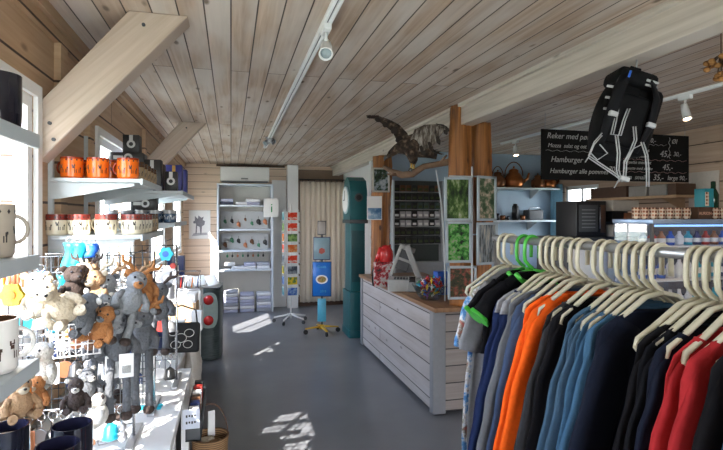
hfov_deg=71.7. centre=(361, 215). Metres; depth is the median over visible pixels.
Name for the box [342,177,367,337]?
clock
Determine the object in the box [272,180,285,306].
trim
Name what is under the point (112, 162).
mug
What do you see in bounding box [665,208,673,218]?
patterned cup
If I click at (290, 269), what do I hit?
postcard
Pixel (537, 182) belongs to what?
copper kettle
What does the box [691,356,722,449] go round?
shirt
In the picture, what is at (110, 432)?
keyring
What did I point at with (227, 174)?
air conditioner
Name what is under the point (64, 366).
keyring
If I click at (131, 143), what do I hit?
gift box
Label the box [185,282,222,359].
appliance
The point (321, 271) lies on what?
sign
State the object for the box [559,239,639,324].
clothes hanger
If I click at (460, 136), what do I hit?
post
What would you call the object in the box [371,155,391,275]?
post
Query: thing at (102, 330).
toy
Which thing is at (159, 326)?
keyring
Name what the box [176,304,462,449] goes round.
floor
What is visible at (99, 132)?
trim
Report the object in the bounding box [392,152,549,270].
wall partition
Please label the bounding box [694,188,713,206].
carton
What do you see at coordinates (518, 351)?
shirt
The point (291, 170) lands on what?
support post
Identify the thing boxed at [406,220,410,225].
packet
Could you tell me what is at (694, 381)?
shirt
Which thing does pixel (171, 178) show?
gift box
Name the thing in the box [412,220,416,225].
packet
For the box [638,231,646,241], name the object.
bottle
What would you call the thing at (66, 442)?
mug
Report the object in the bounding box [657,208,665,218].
patterned cup
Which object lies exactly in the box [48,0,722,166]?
ceiling
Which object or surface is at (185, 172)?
gift box
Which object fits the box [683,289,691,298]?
bottle
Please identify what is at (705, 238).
bottle
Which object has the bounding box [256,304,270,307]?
textile
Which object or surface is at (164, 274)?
ornament
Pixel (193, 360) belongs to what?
sheepskin
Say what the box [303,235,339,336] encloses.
stand
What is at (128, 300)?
toy
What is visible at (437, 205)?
packet
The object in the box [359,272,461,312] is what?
countertop
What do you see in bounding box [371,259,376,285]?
cable
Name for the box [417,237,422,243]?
packet
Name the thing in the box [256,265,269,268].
textile
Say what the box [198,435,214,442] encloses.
rolled skin
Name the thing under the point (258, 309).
textile
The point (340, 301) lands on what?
baseboard
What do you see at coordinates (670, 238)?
bottle
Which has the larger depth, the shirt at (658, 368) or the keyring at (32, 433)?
the keyring at (32, 433)
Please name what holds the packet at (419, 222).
on the display cabinet at (429, 257)
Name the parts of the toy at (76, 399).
leg, leg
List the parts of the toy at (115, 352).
leg, leg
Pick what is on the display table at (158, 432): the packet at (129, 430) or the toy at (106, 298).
the packet at (129, 430)
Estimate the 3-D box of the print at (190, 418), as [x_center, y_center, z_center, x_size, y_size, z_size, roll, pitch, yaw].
[-0.785,0.935,2.298,0.044,0.042,0.001,0,0,-15]
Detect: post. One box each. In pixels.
[286,165,297,307]
[369,161,372,273]
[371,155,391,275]
[448,104,471,306]
[471,122,492,277]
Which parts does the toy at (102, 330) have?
leg, leg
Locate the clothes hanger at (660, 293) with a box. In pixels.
[619,242,684,317]
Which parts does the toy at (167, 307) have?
leg, leg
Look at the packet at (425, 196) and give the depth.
6.96 m
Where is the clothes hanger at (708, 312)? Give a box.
[665,248,722,358]
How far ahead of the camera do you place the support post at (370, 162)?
6.82 m
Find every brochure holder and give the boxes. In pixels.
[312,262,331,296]
[313,237,329,259]
[317,221,325,234]
[317,299,325,321]
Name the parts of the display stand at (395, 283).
screen frame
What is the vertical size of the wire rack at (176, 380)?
0.703 m
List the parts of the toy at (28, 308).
leg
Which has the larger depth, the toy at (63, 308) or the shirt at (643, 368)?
the toy at (63, 308)
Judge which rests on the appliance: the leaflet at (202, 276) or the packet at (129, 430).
the leaflet at (202, 276)
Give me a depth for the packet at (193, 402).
2.44 m
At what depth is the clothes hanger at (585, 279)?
1.59 m
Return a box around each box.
[110,152,146,161]
[123,134,141,152]
[131,198,158,209]
[144,159,162,190]
[156,265,178,286]
[158,332,161,349]
[163,164,165,190]
[165,171,177,190]
[166,165,182,190]
[167,255,184,286]
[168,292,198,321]
[178,289,202,309]
[183,170,187,192]
[191,310,202,330]
[591,186,630,198]
[668,183,695,194]
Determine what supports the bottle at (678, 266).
on the fridge
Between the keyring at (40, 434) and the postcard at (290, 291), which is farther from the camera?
the postcard at (290, 291)
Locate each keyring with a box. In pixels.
[10,314,22,335]
[19,318,32,328]
[24,417,34,449]
[31,317,47,329]
[35,413,46,444]
[45,411,57,439]
[52,351,59,383]
[53,333,69,358]
[59,346,70,377]
[66,349,83,378]
[71,345,82,358]
[82,345,89,367]
[90,359,103,379]
[93,424,105,439]
[101,407,117,441]
[117,405,127,441]
[156,355,164,378]
[157,321,161,331]
[163,354,175,379]
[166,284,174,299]
[169,316,175,332]
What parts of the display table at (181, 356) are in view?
leg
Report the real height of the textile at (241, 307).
0.052 m
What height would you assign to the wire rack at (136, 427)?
0.703 m
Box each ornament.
[0,276,25,305]
[158,239,173,260]
[158,262,175,283]
[169,255,176,268]
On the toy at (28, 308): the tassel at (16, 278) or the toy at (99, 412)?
the tassel at (16, 278)
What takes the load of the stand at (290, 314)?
on the floor
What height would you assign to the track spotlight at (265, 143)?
0.118 m
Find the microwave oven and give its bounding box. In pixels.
[556,201,605,236]
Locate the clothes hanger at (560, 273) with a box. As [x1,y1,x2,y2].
[529,236,585,290]
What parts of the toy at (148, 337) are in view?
leg, leg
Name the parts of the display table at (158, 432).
leg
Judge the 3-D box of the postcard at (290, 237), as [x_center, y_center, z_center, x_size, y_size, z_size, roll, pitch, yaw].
[-1.058,0.334,7.662,0.156,0.125,0.005,0,0,-20]
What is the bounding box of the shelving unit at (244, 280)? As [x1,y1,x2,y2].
[217,183,272,311]
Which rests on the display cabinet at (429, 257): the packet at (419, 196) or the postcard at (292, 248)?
the packet at (419, 196)
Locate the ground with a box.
[100,238,151,268]
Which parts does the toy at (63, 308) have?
leg, leg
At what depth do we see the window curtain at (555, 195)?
7.53 m
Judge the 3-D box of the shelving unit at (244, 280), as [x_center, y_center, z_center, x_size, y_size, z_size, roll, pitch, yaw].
[-2.023,0.550,8.701,0.940,2.200,0.400,0,0,-15]
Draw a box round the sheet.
[367,196,381,219]
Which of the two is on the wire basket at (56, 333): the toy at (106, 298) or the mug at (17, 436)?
the toy at (106, 298)
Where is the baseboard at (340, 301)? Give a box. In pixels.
[298,300,342,305]
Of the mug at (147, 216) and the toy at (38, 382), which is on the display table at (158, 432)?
the toy at (38, 382)
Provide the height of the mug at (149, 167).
0.091 m
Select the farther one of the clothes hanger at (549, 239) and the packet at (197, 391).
the packet at (197, 391)
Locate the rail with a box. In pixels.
[492,235,722,265]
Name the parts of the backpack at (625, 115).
lid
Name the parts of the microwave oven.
door, handle, control panel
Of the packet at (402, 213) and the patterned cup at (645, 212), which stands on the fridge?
the patterned cup at (645, 212)
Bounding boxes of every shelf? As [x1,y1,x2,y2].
[0,118,39,148]
[0,254,39,278]
[0,358,39,402]
[50,177,161,201]
[50,230,163,255]
[104,190,193,204]
[117,221,186,230]
[176,353,185,433]
[493,220,555,229]
[497,187,559,197]
[586,195,693,207]
[622,275,722,281]
[669,244,722,247]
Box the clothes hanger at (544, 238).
[506,236,557,298]
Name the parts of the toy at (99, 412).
leg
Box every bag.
[169,304,199,352]
[373,244,392,286]
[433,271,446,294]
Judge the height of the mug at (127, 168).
0.097 m
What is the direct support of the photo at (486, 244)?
attached to the picture frame at (485, 231)
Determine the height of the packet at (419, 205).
0.088 m
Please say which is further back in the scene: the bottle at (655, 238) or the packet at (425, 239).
the packet at (425, 239)
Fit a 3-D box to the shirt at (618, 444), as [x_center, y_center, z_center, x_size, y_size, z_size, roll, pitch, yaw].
[0.824,0.678,1.197,0.663,0.873,0.047,0,0,-15]
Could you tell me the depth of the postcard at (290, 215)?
7.66 m
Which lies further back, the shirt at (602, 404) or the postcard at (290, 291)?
the postcard at (290, 291)
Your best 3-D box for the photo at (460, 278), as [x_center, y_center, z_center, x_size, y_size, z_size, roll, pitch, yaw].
[0.813,0.538,4.048,0.200,0.230,0.006,0,0,-6]
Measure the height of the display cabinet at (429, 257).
2.140 m
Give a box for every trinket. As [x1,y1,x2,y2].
[57,338,67,350]
[64,328,73,337]
[70,339,80,348]
[84,340,94,350]
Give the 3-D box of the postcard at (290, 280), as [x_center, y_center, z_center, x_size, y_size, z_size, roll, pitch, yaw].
[-1.058,0.994,7.662,0.156,0.125,0.005,0,0,-20]
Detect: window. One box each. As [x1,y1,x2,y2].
[13,91,31,350]
[100,137,129,288]
[151,204,162,263]
[174,201,178,251]
[566,184,598,200]
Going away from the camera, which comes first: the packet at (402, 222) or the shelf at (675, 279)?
the shelf at (675, 279)
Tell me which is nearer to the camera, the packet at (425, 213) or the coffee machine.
the coffee machine
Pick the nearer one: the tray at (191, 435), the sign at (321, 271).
the tray at (191, 435)
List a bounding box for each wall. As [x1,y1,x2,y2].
[0,0,182,430]
[183,163,331,281]
[344,165,368,273]
[555,124,722,295]
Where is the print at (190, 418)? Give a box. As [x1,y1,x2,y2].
[186,414,195,423]
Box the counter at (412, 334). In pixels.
[359,272,467,414]
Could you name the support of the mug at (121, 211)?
on the wall shelf at (162, 225)
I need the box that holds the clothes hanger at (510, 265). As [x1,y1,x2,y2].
[469,233,521,297]
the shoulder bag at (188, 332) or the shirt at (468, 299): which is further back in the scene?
the shoulder bag at (188, 332)
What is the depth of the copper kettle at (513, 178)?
7.22 m
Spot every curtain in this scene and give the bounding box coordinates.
[300,180,344,302]
[550,184,562,234]
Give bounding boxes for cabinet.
[389,180,443,274]
[537,235,642,287]
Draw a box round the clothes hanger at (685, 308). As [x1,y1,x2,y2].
[659,245,713,326]
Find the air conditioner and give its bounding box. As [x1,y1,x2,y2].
[220,166,268,182]
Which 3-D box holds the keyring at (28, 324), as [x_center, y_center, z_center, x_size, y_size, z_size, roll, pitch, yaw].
[-1.149,0.333,1.726,0.057,0.117,0.009,0,0,-23]
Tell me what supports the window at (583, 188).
in the wall at (705, 143)
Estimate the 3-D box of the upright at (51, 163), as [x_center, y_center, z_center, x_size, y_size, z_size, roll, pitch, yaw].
[-1.408,0.000,2.268,0.019,0.900,0.024,0,0,-15]
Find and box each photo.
[447,179,467,217]
[448,224,468,259]
[450,268,473,296]
[479,225,495,262]
[480,178,493,217]
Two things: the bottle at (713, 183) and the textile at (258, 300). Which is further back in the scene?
the textile at (258, 300)
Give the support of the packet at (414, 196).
on the display cabinet at (429, 257)
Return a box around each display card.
[221,211,267,228]
[221,233,267,248]
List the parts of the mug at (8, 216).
handle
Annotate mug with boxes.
[0,70,21,126]
[0,204,29,257]
[0,315,35,374]
[0,419,29,449]
[34,435,80,449]
[46,214,66,234]
[50,417,92,449]
[56,156,83,177]
[67,214,90,234]
[84,157,109,177]
[91,214,116,234]
[103,210,117,220]
[109,160,117,178]
[112,157,138,178]
[117,214,142,234]
[118,210,132,221]
[133,210,146,213]
[138,162,144,178]
[142,215,145,233]
[143,214,155,231]
[144,164,147,180]
[145,215,148,232]
[147,210,161,222]
[148,166,150,181]
[149,215,152,231]
[151,168,153,182]
[154,170,156,183]
[155,214,158,230]
[161,210,174,222]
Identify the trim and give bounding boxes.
[0,59,42,359]
[11,0,185,168]
[54,42,146,403]
[95,126,133,289]
[149,203,164,265]
[172,201,181,254]
[216,164,284,167]
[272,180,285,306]
[298,170,343,299]
[330,0,685,167]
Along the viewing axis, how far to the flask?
7.27 m
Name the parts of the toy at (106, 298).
leg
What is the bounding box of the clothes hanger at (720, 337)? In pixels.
[705,332,722,346]
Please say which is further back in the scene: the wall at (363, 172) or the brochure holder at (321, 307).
the wall at (363, 172)
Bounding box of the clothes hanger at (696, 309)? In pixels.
[655,246,722,345]
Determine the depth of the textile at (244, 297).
8.58 m
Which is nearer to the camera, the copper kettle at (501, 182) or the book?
the book
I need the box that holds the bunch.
[703,33,722,81]
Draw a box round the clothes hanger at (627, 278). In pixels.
[580,241,664,330]
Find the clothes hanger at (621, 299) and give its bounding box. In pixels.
[588,241,674,328]
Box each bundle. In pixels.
[629,185,648,196]
[649,184,667,195]
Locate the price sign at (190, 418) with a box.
[182,409,199,429]
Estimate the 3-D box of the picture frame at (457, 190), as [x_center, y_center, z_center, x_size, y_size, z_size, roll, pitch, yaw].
[0.765,-0.135,3.979,0.220,0.350,0.018,0,0,-9]
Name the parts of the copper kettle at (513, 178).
handle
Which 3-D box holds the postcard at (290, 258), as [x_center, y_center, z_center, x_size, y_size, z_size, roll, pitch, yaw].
[-1.058,0.663,7.662,0.156,0.125,0.005,0,0,-20]
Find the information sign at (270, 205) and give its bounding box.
[264,198,277,216]
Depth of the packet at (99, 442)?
1.87 m
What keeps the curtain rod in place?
attached to the wall at (200, 254)
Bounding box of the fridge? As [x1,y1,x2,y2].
[612,219,722,286]
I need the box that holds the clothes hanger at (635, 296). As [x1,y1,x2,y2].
[611,242,678,315]
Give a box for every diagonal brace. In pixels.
[43,11,189,162]
[147,122,205,165]
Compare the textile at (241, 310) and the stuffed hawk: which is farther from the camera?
the textile at (241, 310)
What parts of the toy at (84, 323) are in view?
leg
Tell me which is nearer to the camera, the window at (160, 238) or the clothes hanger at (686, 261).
the clothes hanger at (686, 261)
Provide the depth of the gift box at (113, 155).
3.22 m
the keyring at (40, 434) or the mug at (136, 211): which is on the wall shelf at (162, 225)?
the mug at (136, 211)
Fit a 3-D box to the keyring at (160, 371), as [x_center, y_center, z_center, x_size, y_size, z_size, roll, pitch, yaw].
[-0.987,0.738,2.440,0.057,0.117,0.009,0,0,-36]
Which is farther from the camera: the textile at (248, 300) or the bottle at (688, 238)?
the textile at (248, 300)
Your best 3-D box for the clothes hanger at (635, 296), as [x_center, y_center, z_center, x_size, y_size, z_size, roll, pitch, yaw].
[0.784,0.201,1.350,0.364,0.263,0.020,0,0,-14]
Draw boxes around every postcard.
[287,212,296,219]
[287,223,296,230]
[287,234,296,241]
[287,244,296,252]
[287,255,296,263]
[287,266,296,273]
[287,277,296,284]
[287,287,296,295]
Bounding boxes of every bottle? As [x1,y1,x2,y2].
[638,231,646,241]
[638,265,646,278]
[648,235,656,242]
[648,265,656,278]
[657,231,665,242]
[657,263,665,278]
[666,231,674,244]
[666,263,674,277]
[675,231,683,244]
[675,259,682,277]
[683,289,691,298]
[684,231,692,244]
[693,231,700,244]
[698,262,700,276]
[701,231,709,244]
[710,181,718,207]
[710,231,718,244]
[718,231,722,243]
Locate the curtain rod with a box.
[299,179,344,180]
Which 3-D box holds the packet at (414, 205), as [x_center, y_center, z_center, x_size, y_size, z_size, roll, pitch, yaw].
[0.732,-0.141,6.929,0.072,0.088,0.026,0,0,-15]
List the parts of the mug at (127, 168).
handle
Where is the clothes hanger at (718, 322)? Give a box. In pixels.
[681,313,722,365]
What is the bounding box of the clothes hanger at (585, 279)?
[537,238,614,315]
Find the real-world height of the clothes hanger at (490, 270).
0.263 m
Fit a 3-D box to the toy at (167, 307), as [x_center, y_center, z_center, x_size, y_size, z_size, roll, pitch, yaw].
[-0.847,0.407,2.087,0.148,0.351,0.103,0,0,12]
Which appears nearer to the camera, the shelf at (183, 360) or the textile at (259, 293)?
the shelf at (183, 360)
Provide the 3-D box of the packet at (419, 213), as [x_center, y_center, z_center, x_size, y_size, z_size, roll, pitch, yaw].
[0.815,-0.021,6.950,0.072,0.088,0.026,0,0,-15]
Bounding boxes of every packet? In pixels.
[96,437,127,445]
[118,428,131,433]
[140,404,162,410]
[189,405,198,408]
[190,400,199,408]
[191,394,200,417]
[193,389,201,410]
[194,384,202,404]
[195,380,202,384]
[400,185,404,190]
[400,194,404,199]
[400,203,404,208]
[400,211,404,217]
[400,220,404,225]
[400,229,404,234]
[400,237,404,243]
[406,185,410,191]
[406,194,410,199]
[406,203,410,208]
[406,211,410,217]
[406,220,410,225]
[406,229,410,234]
[406,237,410,243]
[412,185,416,191]
[412,194,416,199]
[412,203,416,208]
[412,211,416,217]
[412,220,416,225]
[412,229,416,234]
[412,237,416,243]
[417,185,422,191]
[417,194,422,199]
[417,203,422,208]
[417,211,422,217]
[417,220,422,225]
[417,229,422,234]
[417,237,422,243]
[423,185,428,191]
[423,194,428,199]
[423,203,428,208]
[423,211,428,217]
[423,220,428,225]
[423,229,428,234]
[423,237,428,243]
[429,186,433,191]
[429,194,433,199]
[429,203,433,208]
[429,211,433,217]
[429,220,433,225]
[429,228,433,234]
[429,237,433,242]
[435,194,439,200]
[435,203,439,208]
[435,211,439,217]
[435,220,439,225]
[435,228,439,234]
[435,237,439,242]
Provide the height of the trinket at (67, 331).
0.042 m
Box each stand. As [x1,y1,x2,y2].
[272,204,306,325]
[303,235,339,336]
[388,243,425,291]
[449,166,476,286]
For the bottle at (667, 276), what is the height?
0.170 m
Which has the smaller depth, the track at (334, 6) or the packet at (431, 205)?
the track at (334, 6)
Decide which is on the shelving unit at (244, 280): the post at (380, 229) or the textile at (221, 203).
the textile at (221, 203)
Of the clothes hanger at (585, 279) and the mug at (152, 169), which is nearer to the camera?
the clothes hanger at (585, 279)
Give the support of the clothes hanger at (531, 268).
hanging from the rail
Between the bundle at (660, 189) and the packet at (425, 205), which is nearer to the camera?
the bundle at (660, 189)
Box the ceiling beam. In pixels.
[332,0,722,175]
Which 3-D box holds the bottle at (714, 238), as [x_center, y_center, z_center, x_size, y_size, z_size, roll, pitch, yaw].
[3.107,0.190,4.408,0.069,0.120,0.069,0,0,-15]
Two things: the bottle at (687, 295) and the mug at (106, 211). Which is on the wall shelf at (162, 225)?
the mug at (106, 211)
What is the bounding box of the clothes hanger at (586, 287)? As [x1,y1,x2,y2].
[550,239,612,320]
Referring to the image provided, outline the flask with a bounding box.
[512,204,518,219]
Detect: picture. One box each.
[189,210,209,238]
[317,276,325,282]
[368,208,380,218]
[705,192,708,205]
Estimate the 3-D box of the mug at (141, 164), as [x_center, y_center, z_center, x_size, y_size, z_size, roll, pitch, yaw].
[-1.119,-0.218,2.455,0.102,0.091,0.085,0,0,-30]
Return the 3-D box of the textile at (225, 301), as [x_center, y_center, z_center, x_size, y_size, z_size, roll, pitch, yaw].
[-2.251,1.462,8.621,0.240,0.052,0.240,0,0,-15]
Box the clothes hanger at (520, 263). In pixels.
[513,234,532,269]
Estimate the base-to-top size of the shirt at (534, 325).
0.873 m
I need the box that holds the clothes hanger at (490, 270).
[465,233,513,295]
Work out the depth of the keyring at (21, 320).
1.71 m
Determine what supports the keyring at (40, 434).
hanging from the wire rack at (136, 427)
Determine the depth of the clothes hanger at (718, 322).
1.06 m
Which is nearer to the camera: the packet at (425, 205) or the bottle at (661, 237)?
the bottle at (661, 237)
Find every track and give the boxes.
[263,0,343,147]
[500,82,722,144]
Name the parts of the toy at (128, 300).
leg, leg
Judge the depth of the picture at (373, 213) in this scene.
6.08 m
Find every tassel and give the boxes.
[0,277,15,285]
[7,271,27,287]
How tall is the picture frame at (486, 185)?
0.360 m
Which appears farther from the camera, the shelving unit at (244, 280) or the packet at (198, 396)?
the shelving unit at (244, 280)
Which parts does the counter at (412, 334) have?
corner post, panel, corner post, corner post, panel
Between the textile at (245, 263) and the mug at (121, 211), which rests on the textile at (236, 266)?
the textile at (245, 263)
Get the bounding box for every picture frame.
[372,168,389,191]
[444,177,470,220]
[445,221,471,262]
[447,266,476,299]
[476,222,497,264]
[477,175,496,220]
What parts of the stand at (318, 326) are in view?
arm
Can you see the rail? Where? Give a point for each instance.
(664, 252)
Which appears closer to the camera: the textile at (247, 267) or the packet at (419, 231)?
the packet at (419, 231)
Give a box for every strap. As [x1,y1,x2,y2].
[56,268,65,288]
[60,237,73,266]
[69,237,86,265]
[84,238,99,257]
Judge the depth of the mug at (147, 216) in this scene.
2.58 m
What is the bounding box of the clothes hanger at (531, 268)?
[519,235,557,283]
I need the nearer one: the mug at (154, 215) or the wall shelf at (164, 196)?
the mug at (154, 215)
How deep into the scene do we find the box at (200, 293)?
4.35 m
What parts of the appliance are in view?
plate, knob, knob, oval plate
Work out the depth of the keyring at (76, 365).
1.74 m
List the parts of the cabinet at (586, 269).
door, door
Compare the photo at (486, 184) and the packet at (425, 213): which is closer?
the photo at (486, 184)
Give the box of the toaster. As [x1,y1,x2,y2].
[523,207,542,219]
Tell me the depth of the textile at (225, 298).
8.51 m
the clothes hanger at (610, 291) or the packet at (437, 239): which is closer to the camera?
the clothes hanger at (610, 291)
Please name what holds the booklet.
in the wicker basket at (222, 433)
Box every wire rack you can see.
[6,254,142,449]
[31,251,161,427]
[59,245,181,397]
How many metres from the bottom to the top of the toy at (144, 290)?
0.238 m
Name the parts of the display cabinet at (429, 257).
panel, packet rail, packet rail, packet rail, packet rail, packet rail, packet rail, panel, panel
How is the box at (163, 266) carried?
on the display table at (181, 356)
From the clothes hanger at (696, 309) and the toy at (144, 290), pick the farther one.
the toy at (144, 290)
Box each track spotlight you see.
[262,139,269,145]
[265,137,275,144]
[319,22,332,60]
[512,140,518,156]
[678,94,692,121]
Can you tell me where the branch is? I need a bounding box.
[382,155,447,177]
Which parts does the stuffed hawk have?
leg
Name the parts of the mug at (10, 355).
handle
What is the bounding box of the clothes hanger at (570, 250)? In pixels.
[544,237,605,295]
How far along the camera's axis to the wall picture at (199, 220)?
8.74 m
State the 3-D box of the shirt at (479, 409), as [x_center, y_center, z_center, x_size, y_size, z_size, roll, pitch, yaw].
[0.677,0.571,1.761,0.676,0.648,0.064,0,0,-15]
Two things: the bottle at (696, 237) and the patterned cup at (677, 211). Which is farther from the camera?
the bottle at (696, 237)
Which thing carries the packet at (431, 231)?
on the display cabinet at (429, 257)
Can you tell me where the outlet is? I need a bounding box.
[222,181,267,182]
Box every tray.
[185,386,205,441]
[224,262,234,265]
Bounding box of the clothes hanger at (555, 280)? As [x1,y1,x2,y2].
[522,237,588,312]
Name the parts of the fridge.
post, panel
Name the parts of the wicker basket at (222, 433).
handle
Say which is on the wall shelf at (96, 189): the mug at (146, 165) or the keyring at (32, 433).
the mug at (146, 165)
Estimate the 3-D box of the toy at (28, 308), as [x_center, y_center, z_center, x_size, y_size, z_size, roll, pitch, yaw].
[-0.979,0.239,1.508,0.114,0.139,0.097,0,0,-43]
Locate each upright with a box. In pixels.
[48,159,53,276]
[84,136,87,262]
[108,155,109,273]
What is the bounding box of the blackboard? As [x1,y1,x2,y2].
[541,129,688,182]
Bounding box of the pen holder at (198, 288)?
[178,270,201,290]
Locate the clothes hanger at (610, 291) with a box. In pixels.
[575,240,654,322]
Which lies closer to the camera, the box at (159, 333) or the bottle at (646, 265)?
the box at (159, 333)
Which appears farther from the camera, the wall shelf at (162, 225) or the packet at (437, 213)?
the packet at (437, 213)
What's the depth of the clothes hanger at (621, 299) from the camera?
1.37 m
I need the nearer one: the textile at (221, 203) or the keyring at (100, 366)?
the keyring at (100, 366)
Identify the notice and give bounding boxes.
[689,170,719,206]
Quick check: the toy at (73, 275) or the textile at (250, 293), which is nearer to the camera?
the toy at (73, 275)
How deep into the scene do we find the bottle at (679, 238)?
4.29 m
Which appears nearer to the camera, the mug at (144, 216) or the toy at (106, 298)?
the toy at (106, 298)
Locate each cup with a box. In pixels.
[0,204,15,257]
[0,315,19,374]
[631,207,640,218]
[640,207,649,218]
[649,207,657,218]
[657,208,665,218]
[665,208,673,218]
[673,208,681,218]
[682,208,690,218]
[712,208,719,218]
[719,208,722,218]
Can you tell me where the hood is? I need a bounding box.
[343,177,366,219]
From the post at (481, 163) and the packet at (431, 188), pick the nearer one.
the post at (481, 163)
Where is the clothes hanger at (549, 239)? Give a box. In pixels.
[511,236,579,301]
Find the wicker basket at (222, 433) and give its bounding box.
[192,402,228,449]
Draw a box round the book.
[171,319,185,322]
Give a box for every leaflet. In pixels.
[185,277,191,285]
[193,275,205,285]
[204,274,219,285]
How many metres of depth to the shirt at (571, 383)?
1.31 m
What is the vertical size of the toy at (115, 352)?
0.419 m
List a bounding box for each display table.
[33,368,190,449]
[140,331,200,449]
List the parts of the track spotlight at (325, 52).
stem, bulb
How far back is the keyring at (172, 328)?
2.44 m
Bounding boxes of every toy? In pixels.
[0,375,43,425]
[15,271,51,320]
[25,276,86,331]
[26,341,57,388]
[31,281,58,319]
[31,376,49,410]
[55,288,101,338]
[58,264,89,295]
[59,377,90,415]
[70,253,103,283]
[76,365,104,396]
[77,303,119,348]
[79,258,114,313]
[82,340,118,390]
[86,391,108,429]
[89,262,125,308]
[91,292,121,331]
[95,314,140,423]
[98,362,119,390]
[109,255,162,346]
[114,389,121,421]
[116,260,152,311]
[131,295,164,413]
[135,258,161,314]
[152,271,178,355]
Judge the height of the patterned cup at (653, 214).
0.095 m
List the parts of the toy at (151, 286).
leg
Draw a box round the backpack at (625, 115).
[585,60,662,187]
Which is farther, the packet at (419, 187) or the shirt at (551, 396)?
the packet at (419, 187)
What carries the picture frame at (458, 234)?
attached to the display stand at (471, 176)
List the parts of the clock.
moulding, panel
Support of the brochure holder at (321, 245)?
attached to the stand at (318, 326)
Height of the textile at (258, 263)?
0.052 m
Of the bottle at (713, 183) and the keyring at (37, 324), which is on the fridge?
the bottle at (713, 183)
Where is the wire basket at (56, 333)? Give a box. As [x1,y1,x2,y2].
[45,320,100,358]
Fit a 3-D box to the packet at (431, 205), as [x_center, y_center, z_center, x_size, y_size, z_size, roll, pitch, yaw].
[0.981,-0.141,6.994,0.072,0.088,0.026,0,0,-15]
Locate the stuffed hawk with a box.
[366,115,448,171]
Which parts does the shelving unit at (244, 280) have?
panel, shelf, panel, shelf, shelf, shelf, panel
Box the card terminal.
[408,276,415,291]
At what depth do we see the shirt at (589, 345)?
1.29 m
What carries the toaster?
on the shelf at (530, 223)
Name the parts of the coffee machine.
brown panel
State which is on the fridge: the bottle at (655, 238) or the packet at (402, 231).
the bottle at (655, 238)
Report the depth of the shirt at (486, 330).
1.87 m
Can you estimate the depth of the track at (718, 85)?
3.88 m
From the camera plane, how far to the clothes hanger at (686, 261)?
1.21 m
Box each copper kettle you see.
[492,166,505,186]
[504,162,529,187]
[531,173,544,187]
[544,180,558,187]
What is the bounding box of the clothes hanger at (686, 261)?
[633,245,722,350]
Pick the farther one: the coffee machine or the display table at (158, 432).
the coffee machine
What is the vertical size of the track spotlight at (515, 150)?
0.192 m
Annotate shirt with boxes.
[454,268,496,449]
[459,268,515,448]
[464,269,545,353]
[467,284,566,449]
[468,285,577,449]
[470,271,567,335]
[476,285,583,449]
[486,287,591,449]
[493,289,603,449]
[499,290,612,449]
[514,294,622,449]
[525,296,638,449]
[536,299,653,449]
[544,300,662,449]
[556,302,671,449]
[558,304,673,449]
[568,307,670,449]
[612,316,718,449]
[623,320,714,449]
[625,308,722,401]
[634,323,722,449]
[649,327,722,449]
[667,340,722,449]
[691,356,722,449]
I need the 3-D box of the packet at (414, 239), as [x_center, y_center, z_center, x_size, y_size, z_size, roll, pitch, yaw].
[0.732,0.339,6.929,0.072,0.088,0.026,0,0,-15]
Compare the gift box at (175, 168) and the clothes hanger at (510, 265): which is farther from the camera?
the gift box at (175, 168)
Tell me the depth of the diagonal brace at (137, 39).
2.22 m
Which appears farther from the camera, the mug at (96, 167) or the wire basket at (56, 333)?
the mug at (96, 167)
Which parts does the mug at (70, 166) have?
handle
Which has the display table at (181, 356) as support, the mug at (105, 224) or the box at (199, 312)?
the box at (199, 312)
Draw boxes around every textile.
[220,199,232,201]
[220,202,232,204]
[224,289,237,293]
[224,294,237,296]
[224,297,237,299]
[224,300,237,303]
[224,303,237,306]
[224,306,237,309]
[224,309,237,312]
[232,265,245,268]
[236,202,246,204]
[240,291,253,296]
[240,296,253,299]
[240,299,253,302]
[240,302,253,305]
[240,305,253,308]
[240,309,253,311]
[244,262,255,265]
[245,266,255,268]
[246,199,259,201]
[247,202,259,204]
[256,261,269,265]
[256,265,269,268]
[256,291,270,295]
[256,295,270,298]
[256,298,270,301]
[256,301,270,304]
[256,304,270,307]
[256,307,270,311]
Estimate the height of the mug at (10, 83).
0.111 m
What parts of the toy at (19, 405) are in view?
leg, leg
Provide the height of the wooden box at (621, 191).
0.130 m
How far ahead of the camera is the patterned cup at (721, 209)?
4.34 m
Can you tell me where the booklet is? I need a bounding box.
[208,410,214,435]
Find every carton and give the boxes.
[686,207,711,218]
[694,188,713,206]
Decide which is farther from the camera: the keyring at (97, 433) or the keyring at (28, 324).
the keyring at (97, 433)
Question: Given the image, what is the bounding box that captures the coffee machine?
[604,200,638,236]
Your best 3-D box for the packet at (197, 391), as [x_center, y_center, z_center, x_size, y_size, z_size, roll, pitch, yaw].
[-0.855,0.973,2.602,0.044,0.130,0.040,0,0,-15]
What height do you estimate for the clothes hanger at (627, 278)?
0.263 m
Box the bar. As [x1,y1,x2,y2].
[435,170,445,300]
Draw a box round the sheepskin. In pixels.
[184,343,201,401]

